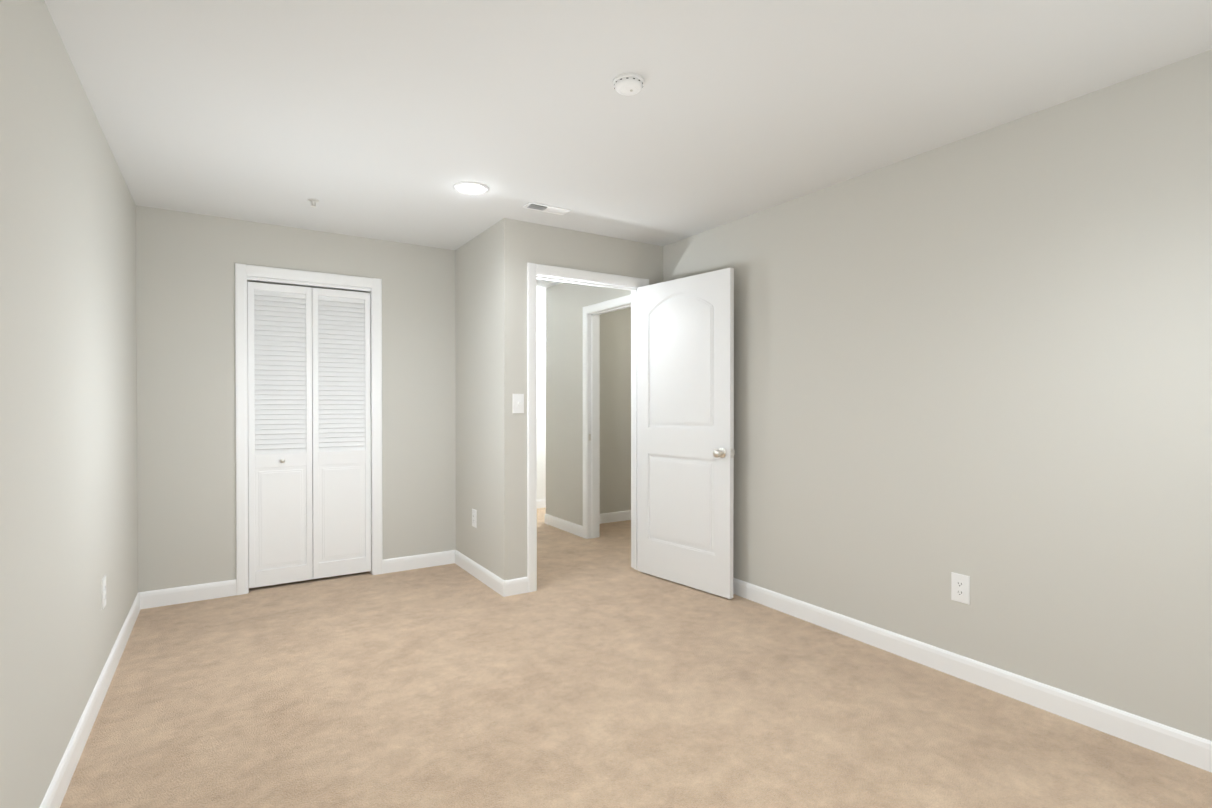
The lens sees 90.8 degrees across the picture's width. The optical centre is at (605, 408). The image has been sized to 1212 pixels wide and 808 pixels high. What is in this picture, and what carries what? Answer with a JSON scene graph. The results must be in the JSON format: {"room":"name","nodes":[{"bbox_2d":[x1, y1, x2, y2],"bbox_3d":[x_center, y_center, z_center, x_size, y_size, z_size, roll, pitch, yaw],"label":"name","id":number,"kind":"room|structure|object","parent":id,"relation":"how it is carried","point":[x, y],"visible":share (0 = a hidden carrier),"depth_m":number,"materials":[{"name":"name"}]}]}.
{"room":"empty bedroom","nodes":[
{"label":"empty bedroom","id":0,"kind":"room"},
{"bbox_2d":[0,0,137,807],"bbox_3d":[-1.987,0.007,2.186,0.120,2.400,7.720,0,0,-33],"label":"wall","id":1,"kind":"structure","parent":0,"point":[68,450],"depth_m":1.85,"materials":[{"name":"grey paint"}]},
{"bbox_2d":[39,592,142,807],"bbox_3d":[-1.349,1.164,1.320,0.013,0.100,5.320,0,0,-33],"label":"baseboard","id":2,"kind":"structure","parent":1,"relation":"attached to","point":[53,798],"depth_m":2.19,"materials":[{"name":"white paint"}]},
{"bbox_2d":[102,575,105,609],"bbox_3d":[-2.138,0.785,2.547,0.008,0.125,0.078,0,0,-33],"label":"electrical outlet","id":3,"kind":"object","parent":1,"relation":"attached to","point":[103,591],"visible":0.98,"depth_m":2.53,"materials":[{"name":"white plastic"}]},
{"bbox_2d":[136,205,455,591],"bbox_3d":[-2.003,-0.007,4.121,1.935,2.400,0.120,0,0,-33],"label":"wall","id":4,"kind":"structure","parent":0,"point":[186,394],"depth_m":3.79,"materials":[{"name":"grey paint"}]},
{"bbox_2d":[143,579,235,608],"bbox_3d":[-2.561,1.146,3.696,0.468,0.100,0.013,0,0,-33],"label":"baseboard","id":5,"kind":"structure","parent":4,"relation":"attached to","point":[184,594],"depth_m":3.68,"materials":[{"name":"white paint"}]},
{"bbox_2d":[247,282,370,587],"bbox_3d":[-2.015,0.175,4.099,0.754,1.997,0.028,0,0,-33],"label":"bifold closet door","id":6,"kind":"structure","parent":4,"relation":"in","point":[309,409],"depth_m":4.07,"materials":[{"name":"white paint"}]},
{"bbox_2d":[235,263,382,594],"bbox_3d":[-2.022,0.158,4.110,0.800,2.070,0.124,0,0,-33],"label":"door frame","id":7,"kind":"structure","parent":4,"relation":"attached to","point":[305,283],"depth_m":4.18,"materials":[{"name":"white paint"}]},
{"bbox_2d":[383,550,454,573],"bbox_3d":[-1.388,1.141,4.445,0.528,0.100,0.013,0,0,-33],"label":"baseboard","id":8,"kind":"structure","parent":4,"relation":"attached to","point":[405,563],"depth_m":4.43,"materials":[{"name":"white paint"}]},
{"bbox_2d":[247,280,367,567],"bbox_3d":[-2.380,-0.011,4.711,1.935,2.400,0.120,0,0,-33],"label":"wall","id":9,"kind":"structure","parent":0,"point":[247,340],"depth_m":4.53,"materials":[{"name":"grey paint"}]},
{"bbox_2d":[455,218,521,579],"bbox_3d":[-1.463,-0.015,5.184,0.120,2.400,3.230,0,0,-33],"label":"wall","id":10,"kind":"structure","parent":0,"point":[488,308],"depth_m":3.99,"materials":[{"name":"grey paint"}]},
{"bbox_2d":[472,509,476,527],"bbox_3d":[-0.938,0.782,4.249,0.008,0.125,0.078,0,0,-33],"label":"outlet","id":11,"kind":"object","parent":10,"relation":"attached to","point":[474,517],"visible":1,"depth_m":4.24,"materials":[{"name":"white plastic"}]},
{"bbox_2d":[455,550,510,596],"bbox_3d":[-0.902,1.143,4.191,0.013,0.100,0.963,0,0,-33],"label":"baseboard","id":12,"kind":"structure","parent":10,"relation":"attached to","point":[502,587],"depth_m":4.06,"materials":[{"name":"white paint"}]},
{"bbox_2d":[511,578,518,590],"bbox_3d":[-1.307,1.136,5.073,0.013,0.100,2.620,0,0,-33],"label":"baseboard","id":13,"kind":"structure","parent":10,"relation":"attached to","point":[514,582],"depth_m":3.83,"materials":[{"name":"white paint"}]},
{"bbox_2d":[537,303,545,499],"bbox_3d":[-0.796,-0.028,7.063,3.265,2.400,0.120,0,0,-33],"label":"wall","id":14,"kind":"structure","parent":0,"point":[541,400],"depth_m":7.02,"materials":[{"name":"white paint"}]},
{"bbox_2d":[537,499,545,507],"bbox_3d":[-0.710,1.122,7.048,3.145,0.100,0.013,0,0,-33],"label":"baseboard","id":15,"kind":"structure","parent":14,"relation":"attached to","point":[541,503],"depth_m":7.01,"materials":[{"name":"white paint"}]},
{"bbox_2d":[522,221,662,576],"bbox_3d":[-0.090,-0.007,4.215,1.151,2.400,0.120,0,0,-33],"label":"wall","id":16,"kind":"structure","parent":0,"point":[557,247],"depth_m":4.04,"materials":[{"name":"grey paint"}]},
{"bbox_2d":[513,394,523,412],"bbox_3d":[-0.558,-0.030,3.832,0.078,0.125,0.022,0,0,-33],"label":"light switch","id":17,"kind":"object","parent":16,"relation":"attached to","point":[518,403],"visible":1,"depth_m":3.83,"materials":[{"name":"white plastic"}]},
{"bbox_2d":[527,262,648,592],"bbox_3d":[-0.133,0.125,4.189,0.974,2.135,0.154,0,0,-33],"label":"door frame","id":18,"kind":"structure","parent":16,"relation":"attached to","point":[533,269],"depth_m":3.91,"materials":[{"name":"white paint"}]},
{"bbox_2d":[637,268,733,598],"bbox_3d":[0.511,0.156,4.032,0.035,2.055,0.834,0,1,-41],"label":"bedroom door","id":19,"kind":"structure","parent":16,"relation":"in","point":[685,410],"depth_m":3.98,"materials":[{"name":"white paint"}]},
{"bbox_2d":[713,448,734,457],"bbox_3d":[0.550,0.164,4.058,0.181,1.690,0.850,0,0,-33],"label":"door knob","id":20,"kind":"object","parent":19,"relation":"attached to","point":[720,452],"visible":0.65,"depth_m":3.72,"materials":[{"name":"silver metal"}]},
{"bbox_2d":[600,308,630,513],"bbox_3d":[0.357,-0.025,6.548,1.874,2.400,0.310,0,0,-33],"label":"wall","id":21,"kind":"structure","parent":0,"point":[615,411],"depth_m":6.20,"materials":[{"name":"grey paint"}]},
{"bbox_2d":[600,510,630,523],"bbox_3d":[0.445,1.126,6.420,1.874,0.100,0.013,0,0,-33],"label":"baseboard","id":22,"kind":"structure","parent":21,"relation":"attached to","point":[621,515],"depth_m":6.19,"materials":[{"name":"white paint"}]},
{"bbox_2d":[44,0,1211,303],"bbox_3d":[0.255,-1.253,3.608,5.440,0.100,7.720,0,0,-33],"label":"ceiling","id":23,"kind":"structure","parent":0,"point":[390,120],"depth_m":2.27,"materials":[{"name":"white paint"}]},
{"bbox_2d":[308,199,318,207],"bbox_3d":[-1.692,-1.183,3.457,0.060,0.037,0.060,0,0,-33],"label":"sprinkler","id":24,"kind":"object","parent":23,"relation":"attached to","point":[313,202],"visible":1,"depth_m":3.45,"materials":[{"name":"white metal"}]},
{"bbox_2d":[453,181,488,194],"bbox_3d":[-0.735,-1.197,3.257,0.190,0.008,0.190,0,0,-33],"label":"recessed light","id":25,"kind":"object","parent":23,"relation":"in","point":[469,187],"visible":1,"depth_m":3.24,"materials":[{"name":"white paint"}]},
{"bbox_2d":[523,202,570,214],"bbox_3d":[-0.355,-1.197,3.599,0.270,0.012,0.105,0,0,-33],"label":"ceiling vent","id":26,"kind":"object","parent":23,"relation":"in","point":[546,208],"visible":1,"depth_m":3.59,"materials":[{"name":"white metal"}]},
{"bbox_2d":[613,73,643,95],"bbox_3d":[0.082,-1.175,2.181,0.114,0.034,0.114,0,0,-33],"label":"smoke detector","id":27,"kind":"object","parent":23,"relation":"attached to","point":[627,84],"visible":1,"depth_m":2.15,"materials":[{"name":"white plastic"}]},
{"bbox_2d":[60,508,1211,807],"bbox_3d":[0.255,1.247,3.627,5.440,0.100,7.720,0,0,-33],"label":"floor","id":28,"kind":"structure","parent":0,"point":[598,672],"depth_m":2.36,"materials":[{"name":"carpet"}]},
{"bbox_2d":[546,49,1211,740],"bbox_3d":[1.163,-0.002,3.432,0.120,2.400,6.430,0,0,-33],"label":"wall","id":29,"kind":"structure","parent":0,"point":[982,361],"depth_m":2.53,"materials":[{"name":"grey paint"}]},
{"bbox_2d":[545,514,582,537],"bbox_3d":[-0.412,1.131,5.785,0.013,0.100,0.763,0,0,-33],"label":"baseboard","id":30,"kind":"structure","parent":29,"relation":"attached to","point":[570,527],"depth_m":5.75,"materials":[{"name":"white paint"}]},
{"bbox_2d":[583,294,630,538],"bbox_3d":[0.101,0.135,5.098,0.154,2.102,0.934,0,0,-33],"label":"door frame","id":31,"kind":"structure","parent":29,"relation":"attached to","point":[592,425],"depth_m":5.42,"materials":[{"name":"white paint"}]},
{"bbox_2d":[951,572,969,604],"bbox_3d":[1.580,0.804,2.666,0.008,0.125,0.078,0,0,-33],"label":"electrical outlet","id":32,"kind":"object","parent":29,"relation":"attached to","point":[960,587],"visible":1,"depth_m":2.66,"materials":[{"name":"white plastic"}]},
{"bbox_2d":[733,578,1211,772],"bbox_3d":[1.598,1.154,2.638,0.013,0.100,4.370,0,0,-33],"label":"baseboard","id":33,"kind":"structure","parent":29,"relation":"attached to","point":[1163,739],"depth_m":2.49,"materials":[{"name":"white paint"}]}
]}

